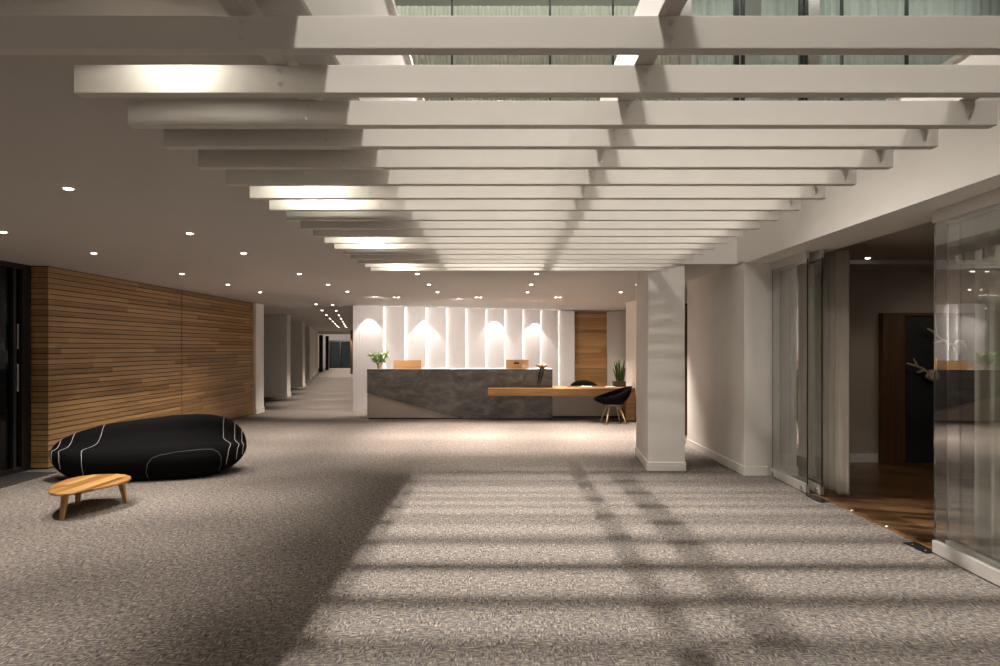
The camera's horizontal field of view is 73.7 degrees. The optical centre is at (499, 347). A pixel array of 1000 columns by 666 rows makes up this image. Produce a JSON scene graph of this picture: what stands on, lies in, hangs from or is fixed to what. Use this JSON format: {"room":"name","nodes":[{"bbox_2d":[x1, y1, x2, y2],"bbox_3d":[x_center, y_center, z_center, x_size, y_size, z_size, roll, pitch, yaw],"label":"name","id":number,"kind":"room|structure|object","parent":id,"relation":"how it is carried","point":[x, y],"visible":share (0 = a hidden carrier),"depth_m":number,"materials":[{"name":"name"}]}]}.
{"room":"lobby","nodes":[
{"label":"lobby","id":0,"kind":"room"},
{"bbox_2d":[0,305,5,411],"bbox_3d":[-9.900,0.250,16.350,6.800,2.620,0.100,0,0,0],"label":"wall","id":1,"kind":"structure","parent":0,"point":[2,307],"depth_m":16.30,"materials":[{"name":"black"}]},
{"bbox_2d":[31,267,49,467],"bbox_3d":[-5.940,0.249,8.607,0.240,2.586,0.025,0,0,0],"label":"wall","id":2,"kind":"structure","parent":0,"point":[35,271],"depth_m":8.59,"materials":[{"name":"brown wood"}]},
{"bbox_2d":[31,266,253,468],"bbox_3d":[-6.060,0.250,12.185,0.480,2.620,7.130,0,0,0],"label":"wall","id":3,"kind":"structure","parent":0,"point":[244,344],"depth_m":10.74,"materials":[{"name":"brown wood"}]},
{"bbox_2d":[0,260,30,476],"bbox_3d":[-6.059,0.250,1.788,0.142,2.620,13.575,0,0,0],"label":"door frame","id":4,"kind":"structure","parent":3,"relation":"in","point":[18,276],"depth_m":8.42,"materials":[{"name":"black metal"}]},
{"bbox_2d":[252,303,263,413],"bbox_3d":[-6.135,0.250,16.025,0.730,2.620,0.550,0,0,0],"label":"wall","id":5,"kind":"structure","parent":0,"point":[258,309],"depth_m":15.94,"materials":[{"name":"white paint"}]},
{"bbox_2d":[256,407,264,413],"bbox_3d":[-5.761,1.500,16.025,0.018,0.120,0.550,0,0,0],"label":"baseboard","id":6,"kind":"structure","parent":5,"relation":"attached to","point":[259,410],"depth_m":16.02,"materials":[{"name":"paint"}]},
{"bbox_2d":[264,315,289,392],"bbox_3d":[-8.270,0.250,21.375,3.000,2.620,0.350,0,0,0],"label":"wall","id":7,"kind":"structure","parent":0,"point":[276,327],"depth_m":21.20,"materials":[{"name":"white paint"}]},
{"bbox_2d":[264,393,290,396],"bbox_3d":[-8.262,1.500,21.375,3.016,0.120,0.382,0,0,0],"label":"baseboard","id":8,"kind":"structure","parent":7,"relation":"attached to","point":[265,394],"depth_m":21.18,"materials":[{"name":"paint"}]},
{"bbox_2d":[290,322,304,383],"bbox_3d":[-9.402,0.250,26.875,3.000,2.620,0.350,0,0,0],"label":"wall","id":9,"kind":"structure","parent":0,"point":[297,329],"depth_m":26.70,"materials":[{"name":"white paint"}]},
{"bbox_2d":[290,383,305,386],"bbox_3d":[-9.394,1.500,26.875,3.016,0.120,0.382,0,0,0],"label":"baseboard","id":10,"kind":"structure","parent":9,"relation":"attached to","point":[291,385],"depth_m":26.69,"materials":[{"name":"paint"}]},
{"bbox_2d":[305,326,311,377],"bbox_3d":[-10.782,0.250,32.675,3.000,2.620,0.350,0,0,0],"label":"wall","id":11,"kind":"structure","parent":0,"point":[308,329],"depth_m":32.50,"materials":[{"name":"white paint"}]},
{"bbox_2d":[312,328,317,376],"bbox_3d":[-10.632,0.250,37.680,0.292,2.620,9.962,0,0,-13],"label":"wall","id":12,"kind":"structure","parent":0,"point":[314,332],"depth_m":37.74,"materials":[{"name":"white paint"}]},
{"bbox_2d":[318,334,349,367],"bbox_3d":[-13.000,0.250,52.150,8.000,2.620,0.300,0,0,0],"label":"wall","id":13,"kind":"structure","parent":0,"point":[335,346],"depth_m":51.99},
{"bbox_2d":[329,340,349,367],"bbox_3d":[-12.415,0.485,51.940,1.760,2.150,0.120,0,0,0],"label":"door","id":14,"kind":"structure","parent":13,"relation":"in","point":[330,341],"depth_m":51.88,"materials":[{"name":"grey metal"}]},
{"bbox_2d":[350,330,352,373],"bbox_3d":[-7.391,0.250,40.100,3.150,2.620,0.200,0,0,0],"label":"wall","id":15,"kind":"structure","parent":0,"point":[351,331],"depth_m":40.00,"materials":[{"name":"brown wood"}]},
{"bbox_2d":[300,0,420,100],"bbox_3d":[-0.604,-1.465,2.610,0.012,0.810,11.620,0,0,0],"label":"wall","id":16,"kind":"structure","parent":0,"point":[312,7],"depth_m":2.86,"materials":[{"name":"white paint"}]},
{"bbox_2d":[389,0,424,100],"bbox_3d":[-0.610,-1.887,2.610,0.060,0.035,11.620,0,0,0],"label":"trim","id":17,"kind":"structure","parent":16,"relation":"attached to","point":[392,2],"depth_m":3.74,"materials":[{"name":"paint"}]},
{"bbox_2d":[356,305,573,310],"bbox_3d":[-0.774,0.250,18.154,6.358,2.620,0.919,0,0,-20],"label":"wall","id":18,"kind":"structure","parent":0,"point":[356,305],"depth_m":17.82,"materials":[{"name":"white paint"}]},
{"bbox_2d":[0,0,974,331],"bbox_3d":[-3.800,-1.465,25.500,26.400,0.810,61.000,0,0,0],"label":"ceiling","id":19,"kind":"structure","parent":0,"point":[135,199],"depth_m":5.54,"materials":[{"name":"paint"}]},
{"bbox_2d":[61,187,75,189],"bbox_3d":[-2.860,-1.054,4.420,0.080,0.012,0.080,0,0,0],"label":"recessed light","id":20,"kind":"object","parent":19,"relation":"in","point":[65,188],"visible":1,"depth_m":4.41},
{"bbox_2d":[217,0,324,100],"bbox_3d":[-0.782,-1.030,2.608,0.066,0.059,11.596,0,0,0],"label":"support beam","id":21,"kind":"structure","parent":19,"relation":"attached to","point":[232,7],"depth_m":2.03,"materials":[{"name":"paint"}]},
{"bbox_2d":[0,16,999,54],"bbox_3d":[0.030,-0.950,2.028,3.960,0.100,0.049,0,0,0],"label":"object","id":22,"kind":"structure","parent":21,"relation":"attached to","point":[19,35],"depth_m":2.00,"materials":[{"name":"paint"}]},
{"bbox_2d":[371,268,667,270],"bbox_3d":[0.228,-0.950,7.785,3.465,0.100,0.048,0,0,0],"label":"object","id":23,"kind":"structure","parent":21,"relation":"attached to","point":[372,269],"depth_m":7.76,"materials":[{"name":"paint"}]},
{"bbox_2d":[358,259,684,263],"bbox_3d":[0.228,-0.950,7.102,3.465,0.100,0.048,0,0,0],"label":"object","id":24,"kind":"structure","parent":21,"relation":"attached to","point":[360,261],"depth_m":7.08,"materials":[{"name":"paint"}]},
{"bbox_2d":[351,255,693,258],"bbox_3d":[0.228,-0.950,6.761,3.465,0.100,0.048,0,0,0],"label":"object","id":25,"kind":"structure","parent":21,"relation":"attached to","point":[352,256],"depth_m":6.74,"materials":[{"name":"paint"}]},
{"bbox_2d":[343,250,703,254],"bbox_3d":[0.228,-0.950,6.419,3.465,0.100,0.048,0,0,0],"label":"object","id":26,"kind":"structure","parent":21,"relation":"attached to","point":[345,252],"depth_m":6.39,"materials":[{"name":"paint"}]},
{"bbox_2d":[334,244,715,249],"bbox_3d":[0.228,-0.950,6.077,3.465,0.100,0.048,0,0,0],"label":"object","id":27,"kind":"structure","parent":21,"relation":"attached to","point":[336,246],"depth_m":6.05,"materials":[{"name":"paint"}]},
{"bbox_2d":[324,237,728,243],"bbox_3d":[0.228,-0.950,5.736,3.465,0.100,0.048,0,0,0],"label":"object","id":28,"kind":"structure","parent":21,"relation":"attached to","point":[328,240],"depth_m":5.71,"materials":[{"name":"paint"}]},
{"bbox_2d":[313,230,742,236],"bbox_3d":[0.228,-0.950,5.394,3.465,0.100,0.048,0,0,0],"label":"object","id":29,"kind":"structure","parent":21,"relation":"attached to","point":[316,233],"depth_m":5.37,"materials":[{"name":"paint"}]},
{"bbox_2d":[301,221,759,229],"bbox_3d":[0.228,-0.950,5.053,3.465,0.100,0.048,0,0,0],"label":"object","id":30,"kind":"structure","parent":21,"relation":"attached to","point":[305,225],"depth_m":5.03,"materials":[{"name":"paint"}]},
{"bbox_2d":[286,211,778,220],"bbox_3d":[0.228,-0.950,4.712,3.465,0.100,0.048,0,0,0],"label":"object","id":31,"kind":"structure","parent":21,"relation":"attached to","point":[290,215],"depth_m":4.69,"materials":[{"name":"paint"}]},
{"bbox_2d":[269,200,800,210],"bbox_3d":[0.228,-0.950,4.369,3.465,0.100,0.049,0,0,0],"label":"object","id":32,"kind":"structure","parent":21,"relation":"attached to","point":[274,205],"depth_m":4.35,"materials":[{"name":"paint"}]},
{"bbox_2d":[74,65,999,97],"bbox_3d":[0.253,-0.950,2.376,3.515,0.100,0.049,0,0,0],"label":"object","id":33,"kind":"structure","parent":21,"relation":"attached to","point":[90,81],"depth_m":2.35,"materials":[{"name":"paint"}]},
{"bbox_2d":[226,170,856,185],"bbox_3d":[0.228,-0.950,3.686,3.465,0.100,0.049,0,0,0],"label":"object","id":34,"kind":"structure","parent":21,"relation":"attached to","point":[233,177],"depth_m":3.66,"materials":[{"name":"paint"}]},
{"bbox_2d":[198,150,892,169],"bbox_3d":[0.228,-0.950,3.345,3.465,0.100,0.049,0,0,0],"label":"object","id":35,"kind":"structure","parent":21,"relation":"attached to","point":[207,159],"depth_m":3.32,"materials":[{"name":"paint"}]},
{"bbox_2d":[163,129,937,149],"bbox_3d":[0.228,-0.950,3.003,3.465,0.100,0.049,0,0,0],"label":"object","id":36,"kind":"structure","parent":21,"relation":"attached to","point":[173,139],"depth_m":2.98,"materials":[{"name":"paint"}]},
{"bbox_2d":[128,101,996,128],"bbox_3d":[0.253,-0.950,2.717,3.515,0.100,0.049,0,0,0],"label":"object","id":37,"kind":"structure","parent":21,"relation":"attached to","point":[141,114],"depth_m":2.69,"materials":[{"name":"paint"}]},
{"bbox_2d":[318,332,349,333],"bbox_3d":[-12.750,-0.975,43.100,7.500,0.170,0.200,0,0,0],"label":"trim","id":38,"kind":"structure","parent":19,"relation":"attached to","point":[318,332],"depth_m":43.00,"materials":[{"name":"white paint"}]},
{"bbox_2d":[396,5,450,100],"bbox_3d":[-1.207,-3.268,9.105,1.078,2.796,0.040,0,0,0],"label":"blind","id":39,"kind":"object","parent":19,"relation":"on","point":[415,10],"visible":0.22,"depth_m":9.10,"materials":[{"name":"white fabric"}]},
{"bbox_2d":[453,5,548,100],"bbox_3d":[0.014,-3.268,9.105,1.310,2.796,0.040,0,0,0],"label":"blind","id":40,"kind":"object","parent":19,"relation":"on","point":[463,10],"visible":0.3,"depth_m":9.10,"materials":[{"name":"white fabric"}]},
{"bbox_2d":[551,5,678,100],"bbox_3d":[1.569,-3.268,9.105,1.746,2.796,0.040,0,0,0],"label":"blind","id":41,"kind":"object","parent":19,"relation":"on","point":[561,10],"visible":0.19,"depth_m":9.10,"materials":[{"name":"white fabric"}]},
{"bbox_2d":[600,0,687,100],"bbox_3d":[0.508,-1.092,2.608,0.066,0.184,11.596,0,0,0],"label":"support beam","id":42,"kind":"structure","parent":19,"relation":"attached to","point":[645,7],"depth_m":2.19,"materials":[{"name":"paint"}]},
{"bbox_2d":[365,264,675,267],"bbox_3d":[0.228,-0.950,7.444,3.465,0.100,0.048,0,0,0],"label":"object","id":43,"kind":"structure","parent":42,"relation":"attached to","point":[366,265],"depth_m":7.42,"materials":[{"name":"paint"}]},
{"bbox_2d":[250,186,825,199],"bbox_3d":[0.228,-0.950,4.028,3.465,0.100,0.049,0,0,0],"label":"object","id":44,"kind":"structure","parent":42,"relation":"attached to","point":[256,192],"depth_m":4.00,"materials":[{"name":"paint"}]},
{"bbox_2d":[451,0,908,100],"bbox_3d":[1.950,-3.430,8.765,9.900,3.120,0.090,0,0,0],"label":"window","id":45,"kind":"structure","parent":19,"relation":"on","point":[805,7],"depth_m":8.73,"materials":[{"name":"black metal"}]},
{"bbox_2d":[691,0,732,100],"bbox_3d":[2.945,-3.405,9.207,0.593,3.070,0.097,0,0,0],"label":"sheer curtain","id":46,"kind":"object","parent":19,"relation":"on","point":[698,7],"visible":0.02,"depth_m":9.21,"materials":[{"name":"white fabric"}]},
{"bbox_2d":[761,0,797,100],"bbox_3d":[3.876,-3.405,9.207,0.524,3.070,0.097,0,0,0],"label":"sheer curtain","id":47,"kind":"object","parent":19,"relation":"on","point":[768,7],"visible":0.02,"depth_m":9.20,"materials":[{"name":"white fabric"}]},
{"bbox_2d":[820,0,903,100],"bbox_3d":[5.007,-3.405,9.205,1.186,3.070,0.100,0,0,0],"label":"sheer curtain","id":48,"kind":"object","parent":19,"relation":"on","point":[827,7],"visible":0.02,"depth_m":9.20,"materials":[{"name":"white fabric"}]},
{"bbox_2d":[899,55,999,100],"bbox_3d":[1.890,-1.077,2.608,0.066,0.154,11.596,0,0,0],"label":"support beam","id":49,"kind":"structure","parent":19,"relation":"attached to","point":[973,59],"depth_m":2.63,"materials":[{"name":"paint"}]},
{"bbox_2d":[909,0,999,64],"bbox_3d":[6.338,-3.405,9.205,1.393,3.070,0.100,0,0,0],"label":"sheer curtain","id":50,"kind":"object","parent":19,"relation":"on","point":[916,7],"visible":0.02,"depth_m":9.20,"materials":[{"name":"white fabric"}]},
{"bbox_2d":[0,368,999,665],"bbox_3d":[-3.900,1.620,25.500,26.200,0.120,61.000,0,0,0],"label":"floor","id":51,"kind":"structure","parent":0,"point":[339,535],"depth_m":4.92,"materials":[{"name":"carpet"}]},
{"bbox_2d":[0,472,56,487],"bbox_3d":[-5.775,1.556,6.925,0.450,0.008,2.850,0,0,0],"label":"entrance mat","id":52,"kind":"object","parent":51,"relation":"on","point":[16,478],"visible":1,"depth_m":7.99,"materials":[{"name":"grey carpet"}]},
{"bbox_2d":[48,474,130,519],"bbox_3d":[-4.024,1.438,6.493,0.651,0.245,0.969,0,0,0],"label":"coffee table","id":53,"kind":"object","parent":51,"relation":"on","point":[76,486],"visible":1,"depth_m":6.47,"materials":[{"name":"brown wood"}]},
{"bbox_2d":[50,414,246,480],"bbox_3d":[-4.277,1.205,8.213,2.186,0.710,1.166,0,0,-19],"label":"sofa","id":54,"kind":"object","parent":51,"relation":"on","point":[185,445],"visible":0.98,"depth_m":7.96,"materials":[{"name":"black fabric"}]},
{"bbox_2d":[319,335,328,371],"bbox_3d":[-11.923,0.360,45.250,0.240,2.400,3.769,0,0,-8],"label":"door","id":55,"kind":"structure","parent":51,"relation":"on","point":[320,336],"depth_m":43.40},
{"bbox_2d":[353,306,382,411],"bbox_3d":[-3.241,0.265,16.405,0.730,2.590,0.086,0,0,-10],"label":"wall panel","id":56,"kind":"object","parent":51,"relation":"on","point":[367,320],"visible":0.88,"depth_m":16.36,"materials":[{"name":"paint"}]},
{"bbox_2d":[383,306,404,367],"bbox_3d":[-2.644,0.265,16.620,0.525,2.590,0.066,0,0,-14],"label":"wall panel","id":57,"kind":"object","parent":51,"relation":"on","point":[393,317],"visible":0.52,"depth_m":16.59,"materials":[{"name":"paint"}]},
{"bbox_2d":[405,307,425,367],"bbox_3d":[-2.142,0.265,16.825,0.533,2.590,0.066,0,0,-14],"label":"wall panel","id":58,"kind":"object","parent":51,"relation":"on","point":[415,317],"visible":0.56,"depth_m":16.79,"materials":[{"name":"paint"}]},
{"bbox_2d":[426,307,445,367],"bbox_3d":[-1.638,0.265,17.029,0.523,2.590,0.066,0,0,-14],"label":"wall panel","id":59,"kind":"object","parent":51,"relation":"on","point":[435,317],"visible":0.56,"depth_m":17.00,"materials":[{"name":"paint"}]},
{"bbox_2d":[446,308,465,367],"bbox_3d":[-1.145,0.265,17.234,0.508,2.590,0.066,0,0,-14],"label":"wall panel","id":60,"kind":"object","parent":51,"relation":"on","point":[455,317],"visible":0.57,"depth_m":17.20,"materials":[{"name":"paint"}]},
{"bbox_2d":[466,308,484,367],"bbox_3d":[-0.646,0.265,17.440,0.527,2.590,0.066,0,0,-14],"label":"wall panel","id":61,"kind":"object","parent":51,"relation":"on","point":[475,318],"visible":0.56,"depth_m":17.41,"materials":[{"name":"paint"}]},
{"bbox_2d":[485,309,503,367],"bbox_3d":[-0.142,0.265,17.645,0.516,2.590,0.066,0,0,-14],"label":"wall panel","id":62,"kind":"object","parent":51,"relation":"on","point":[494,318],"visible":0.56,"depth_m":17.61,"materials":[{"name":"paint"}]},
{"bbox_2d":[367,368,634,420],"bbox_3d":[-0.004,1.010,14.780,5.814,1.100,1.160,0,0,0],"label":"reception desk","id":63,"kind":"object","parent":51,"relation":"on","point":[424,393],"visible":0.86,"depth_m":14.58,"materials":[{"name":"stone"}]},
{"bbox_2d":[367,351,389,368],"bbox_3d":[-2.694,0.258,14.689,0.478,0.405,0.368,0,0,-34],"label":"flower vase","id":64,"kind":"object","parent":63,"relation":"on","point":[380,358],"visible":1,"depth_m":14.67,"materials":[{"name":"green glass"}]},
{"bbox_2d":[394,360,421,368],"bbox_3d":[-2.052,0.366,14.880,0.602,0.188,0.240,0,0,0],"label":"wooden box","id":65,"kind":"object","parent":63,"relation":"on","point":[398,364],"visible":1,"depth_m":14.76,"materials":[{"name":"brown wood"}]},
{"bbox_2d":[370,368,550,368],"bbox_3d":[-0.880,0.469,14.972,4.063,0.018,0.776,0,0,0],"label":"countertop","id":66,"kind":"structure","parent":63,"relation":"on","point":[370,368],"depth_m":14.97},
{"bbox_2d":[506,360,528,368],"bbox_3d":[0.385,0.362,14.879,0.502,0.197,0.242,0,0,0],"label":"wooden box","id":67,"kind":"object","parent":63,"relation":"on","point":[510,364],"visible":0.93,"depth_m":14.76,"materials":[{"name":"brown wood"}]},
{"bbox_2d":[535,364,548,382],"bbox_3d":[0.922,0.567,14.622,0.300,0.449,0.199,0,0,0],"label":"ornament","id":68,"kind":"object","parent":63,"relation":"on","point":[540,366],"visible":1,"depth_m":14.56,"materials":[{"name":"brown wood"}]},
{"bbox_2d":[535,364,548,368],"bbox_3d":[0.922,0.407,14.640,0.300,0.106,0.164,0,0,0],"label":"bowl","id":69,"kind":"object","parent":68,"relation":"on","point":[540,366],"depth_m":14.59,"materials":[{"name":"brown wood"}]},
{"bbox_2d":[612,359,625,386],"bbox_3d":[2.672,0.554,14.995,0.290,0.617,0.191,0,0,0],"label":"potted plant","id":70,"kind":"object","parent":63,"relation":"on","point":[619,375],"visible":1,"depth_m":14.96,"materials":[{"name":"green plant"}]},
{"bbox_2d":[504,309,522,367],"bbox_3d":[0.353,0.265,17.849,0.504,2.590,0.066,0,0,-14],"label":"wall panel","id":71,"kind":"object","parent":51,"relation":"on","point":[513,318],"visible":0.56,"depth_m":17.82,"materials":[{"name":"paint"}]},
{"bbox_2d":[523,310,539,367],"bbox_3d":[0.842,0.265,18.054,0.500,2.590,0.066,0,0,-14],"label":"wall panel","id":72,"kind":"object","parent":51,"relation":"on","point":[531,318],"visible":0.56,"depth_m":18.02,"materials":[{"name":"paint"}]},
{"bbox_2d":[540,310,557,385],"bbox_3d":[1.339,0.265,18.259,0.514,2.590,0.066,0,0,-14],"label":"wall panel","id":73,"kind":"object","parent":51,"relation":"on","point":[548,318],"visible":0.56,"depth_m":18.23,"materials":[{"name":"paint"}]},
{"bbox_2d":[558,311,574,385],"bbox_3d":[1.831,0.265,18.452,0.482,2.590,0.040,0,0,-15],"label":"wall panel","id":74,"kind":"object","parent":51,"relation":"on","point":[566,319],"visible":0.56,"depth_m":18.43,"materials":[{"name":"paint"}]},
{"bbox_2d":[570,380,597,385],"bbox_3d":[2.021,1.177,15.940,0.671,0.775,0.804,0,0,0],"label":"tub chair","id":75,"kind":"object","parent":51,"relation":"on","point":[580,382],"visible":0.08,"depth_m":16.26,"materials":[{"name":"black plastic"}]},
{"bbox_2d":[593,386,631,424],"bbox_3d":[2.320,1.177,13.749,0.804,0.775,0.671,0,0,-7],"label":"tub chair","id":76,"kind":"object","parent":51,"relation":"on","point":[616,398],"visible":1,"depth_m":13.58,"materials":[{"name":"black fabric"}]},
{"bbox_2d":[635,446,685,470],"bbox_3d":[2.113,1.502,9.130,0.492,0.115,1.369,0,0,0],"label":"baseboard","id":77,"kind":"structure","parent":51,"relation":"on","point":[650,466],"depth_m":8.45,"materials":[{"name":"paint"}]},
{"bbox_2d":[805,495,830,502],"bbox_3d":[3.277,1.556,6.890,0.105,0.008,0.340,0,0,0],"label":"floor plate","id":78,"kind":"object","parent":51,"relation":"on","point":[814,497],"visible":1,"depth_m":6.84,"materials":[{"name":"metal"}]},
{"bbox_2d":[903,542,934,553],"bbox_3d":[3.277,1.556,5.200,0.105,0.008,0.280,0,0,0],"label":"floor plate","id":79,"kind":"object","parent":51,"relation":"on","point":[915,545],"visible":0.97,"depth_m":5.20,"materials":[{"name":"metal"}]},
{"bbox_2d":[394,0,760,64],"bbox_3d":[1.200,-5.115,4.000,16.800,0.150,18.000,0,0,0],"label":"ceiling","id":80,"kind":"structure","parent":0,"point":[752,7],"depth_m":9.76,"materials":[{"name":"white paint"}]},
{"bbox_2d":[575,311,625,385],"bbox_3d":[3.340,0.250,19.260,2.520,2.620,0.200,0,0,0],"label":"wall","id":81,"kind":"structure","parent":0,"point":[616,320],"depth_m":19.16,"materials":[{"name":"white paint"}]},
{"bbox_2d":[575,312,606,385],"bbox_3d":[2.600,0.266,19.125,0.916,2.588,0.050,0,0,0],"label":"panel","id":82,"kind":"object","parent":81,"relation":"attached to","point":[588,367],"visible":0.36,"depth_m":19.10,"materials":[{"name":"brown wood"}]},
{"bbox_2d":[626,300,635,417],"bbox_3d":[3.321,0.250,16.900,0.758,2.620,4.400,0,0,0],"label":"wall","id":83,"kind":"structure","parent":0,"point":[630,306],"depth_m":15.13,"materials":[{"name":"white paint"}]},
{"bbox_2d":[636,264,684,461],"bbox_3d":[2.113,0.250,9.130,0.465,2.620,1.340,0,0,0],"label":"pillar","id":84,"kind":"structure","parent":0,"point":[660,295],"depth_m":8.46,"materials":[{"name":"white paint"}]},
{"bbox_2d":[684,237,736,263],"bbox_3d":[1.196,-1.465,8.414,3.588,0.810,0.012,0,0,0],"label":"wall","id":85,"kind":"structure","parent":0,"point":[723,253],"depth_m":8.41,"materials":[{"name":"white paint"}]},
{"bbox_2d":[739,98,760,100],"bbox_3d":[1.200,-3.455,12.700,16.800,3.170,0.200,0,0,0],"label":"wall","id":86,"kind":"structure","parent":0,"point":[746,99],"depth_m":12.60,"materials":[{"name":"white paint"}]},
{"bbox_2d":[687,55,999,475],"bbox_3d":[3.270,-0.155,2.825,0.560,3.430,15.650,0,0,0],"label":"wall","id":87,"kind":"structure","parent":0,"point":[965,163],"depth_m":8.16,"materials":[{"name":"white paint"}]},
{"bbox_2d":[686,439,767,475],"bbox_3d":[3.122,1.502,9.397,0.296,0.115,2.506,0,0,0],"label":"baseboard","id":88,"kind":"structure","parent":87,"relation":"attached to","point":[743,470],"depth_m":8.61,"materials":[{"name":"paint"}]},
{"bbox_2d":[771,251,808,492],"bbox_3d":[3.286,0.255,7.611,0.064,2.586,0.986,0,0,2],"label":"door","id":89,"kind":"structure","parent":87,"relation":"in","point":[778,463],"depth_m":7.90,"materials":[{"name":"clear glass"}]},
{"bbox_2d":[783,249,823,494],"bbox_3d":[3.395,0.255,7.571,0.064,2.586,1.106,0,0,2],"label":"door","id":90,"kind":"structure","parent":87,"relation":"in","point":[815,487],"depth_m":7.02,"materials":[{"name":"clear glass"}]},
{"bbox_2d":[792,250,849,494],"bbox_3d":[3.585,0.255,7.510,0.126,2.550,1.180,0,0,0],"label":"sheer curtain","id":91,"kind":"object","parent":87,"relation":"hanging from","point":[836,266],"visible":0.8,"depth_m":7.40,"materials":[{"name":"white fabric"}]},
{"bbox_2d":[809,491,931,548],"bbox_3d":[3.355,1.587,1.580,0.040,0.066,13.160,0,0,0],"label":"trim","id":92,"kind":"structure","parent":87,"relation":"attached to","point":[811,492],"depth_m":5.97,"materials":[{"name":"brown metal"}]},
{"bbox_2d":[885,55,967,100],"bbox_3d":[3.000,-1.887,2.610,0.080,0.035,11.620,0,0,0],"label":"trim","id":93,"kind":"structure","parent":87,"relation":"attached to","point":[955,58],"depth_m":4.37,"materials":[{"name":"paint"}]},
{"bbox_2d":[932,188,999,585],"bbox_3d":[3.248,0.255,4.056,0.045,2.586,2.016,0,0,3],"label":"door","id":94,"kind":"structure","parent":87,"relation":"in","point":[970,563],"depth_m":4.77,"materials":[{"name":"clear glass"}]},
{"bbox_2d":[945,204,999,568],"bbox_3d":[3.347,0.255,4.031,0.045,2.586,2.066,0,0,3],"label":"door","id":95,"kind":"structure","parent":87,"relation":"in","point":[956,545],"depth_m":5.06,"materials":[{"name":"clear glass"}]},
{"bbox_2d":[974,209,999,561],"bbox_3d":[3.586,0.255,3.590,0.127,2.550,2.780,0,0,0],"label":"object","id":96,"kind":"object","parent":87,"relation":"hanging from","point":[987,225],"visible":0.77,"depth_m":4.93,"materials":[{"name":"clear glass"}]},
{"bbox_2d":[781,270,974,453],"bbox_3d":[6.410,0.225,9.200,5.980,2.670,0.200,0,0,0],"label":"wall","id":97,"kind":"structure","parent":0,"point":[872,292],"depth_m":9.10,"materials":[{"name":"paint"}]},
{"bbox_2d":[784,454,877,462],"bbox_3d":[4.285,1.500,9.092,1.730,0.120,0.015,0,0,0],"label":"baseboard","id":98,"kind":"structure","parent":97,"relation":"attached to","point":[854,458],"depth_m":9.09,"materials":[{"name":"paint"}]},
{"bbox_2d":[878,313,974,463],"bbox_3d":[6.430,0.542,9.040,2.540,2.035,0.120,0,0,0],"label":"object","id":99,"kind":"structure","parent":97,"relation":"in","point":[905,396],"depth_m":9.03,"materials":[{"name":"brown wood"}]},
{"bbox_2d":[906,358,939,380],"bbox_3d":[5.668,0.292,8.923,0.485,0.316,0.128,0,0,-18],"label":"branch","id":100,"kind":"object","parent":99,"relation":"attached to","point":[929,374],"visible":0.83,"depth_m":8.93,"materials":[{"name":"brown wood"}]},
{"bbox_2d":[927,325,966,355],"bbox_3d":[5.991,-0.101,8.919,0.579,0.406,0.130,0,0,-15],"label":"branch","id":101,"kind":"object","parent":99,"relation":"attached to","point":[959,347],"visible":0.96,"depth_m":8.93,"materials":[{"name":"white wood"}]},
{"bbox_2d":[824,216,974,259],"bbox_3d":[6.475,-1.490,1.710,5.850,0.760,13.420,0,0,0],"label":"ceiling","id":102,"kind":"structure","parent":0,"point":[917,242],"depth_m":7.15,"materials":[{"name":"paint"}]},
{"bbox_3d":[2.960,0.250,12.050,0.920,2.620,0.100,0,0,0],"label":"wall","id":103,"kind":"structure","parent":0,"visible":0},
{"bbox_2d":[685,303,686,434],"bbox_3d":[3.450,0.380,11.950,1.580,2.360,0.100,0,0,0],"label":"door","id":104,"kind":"structure","parent":103,"relation":"in","point":[685,303],"depth_m":11.90,"materials":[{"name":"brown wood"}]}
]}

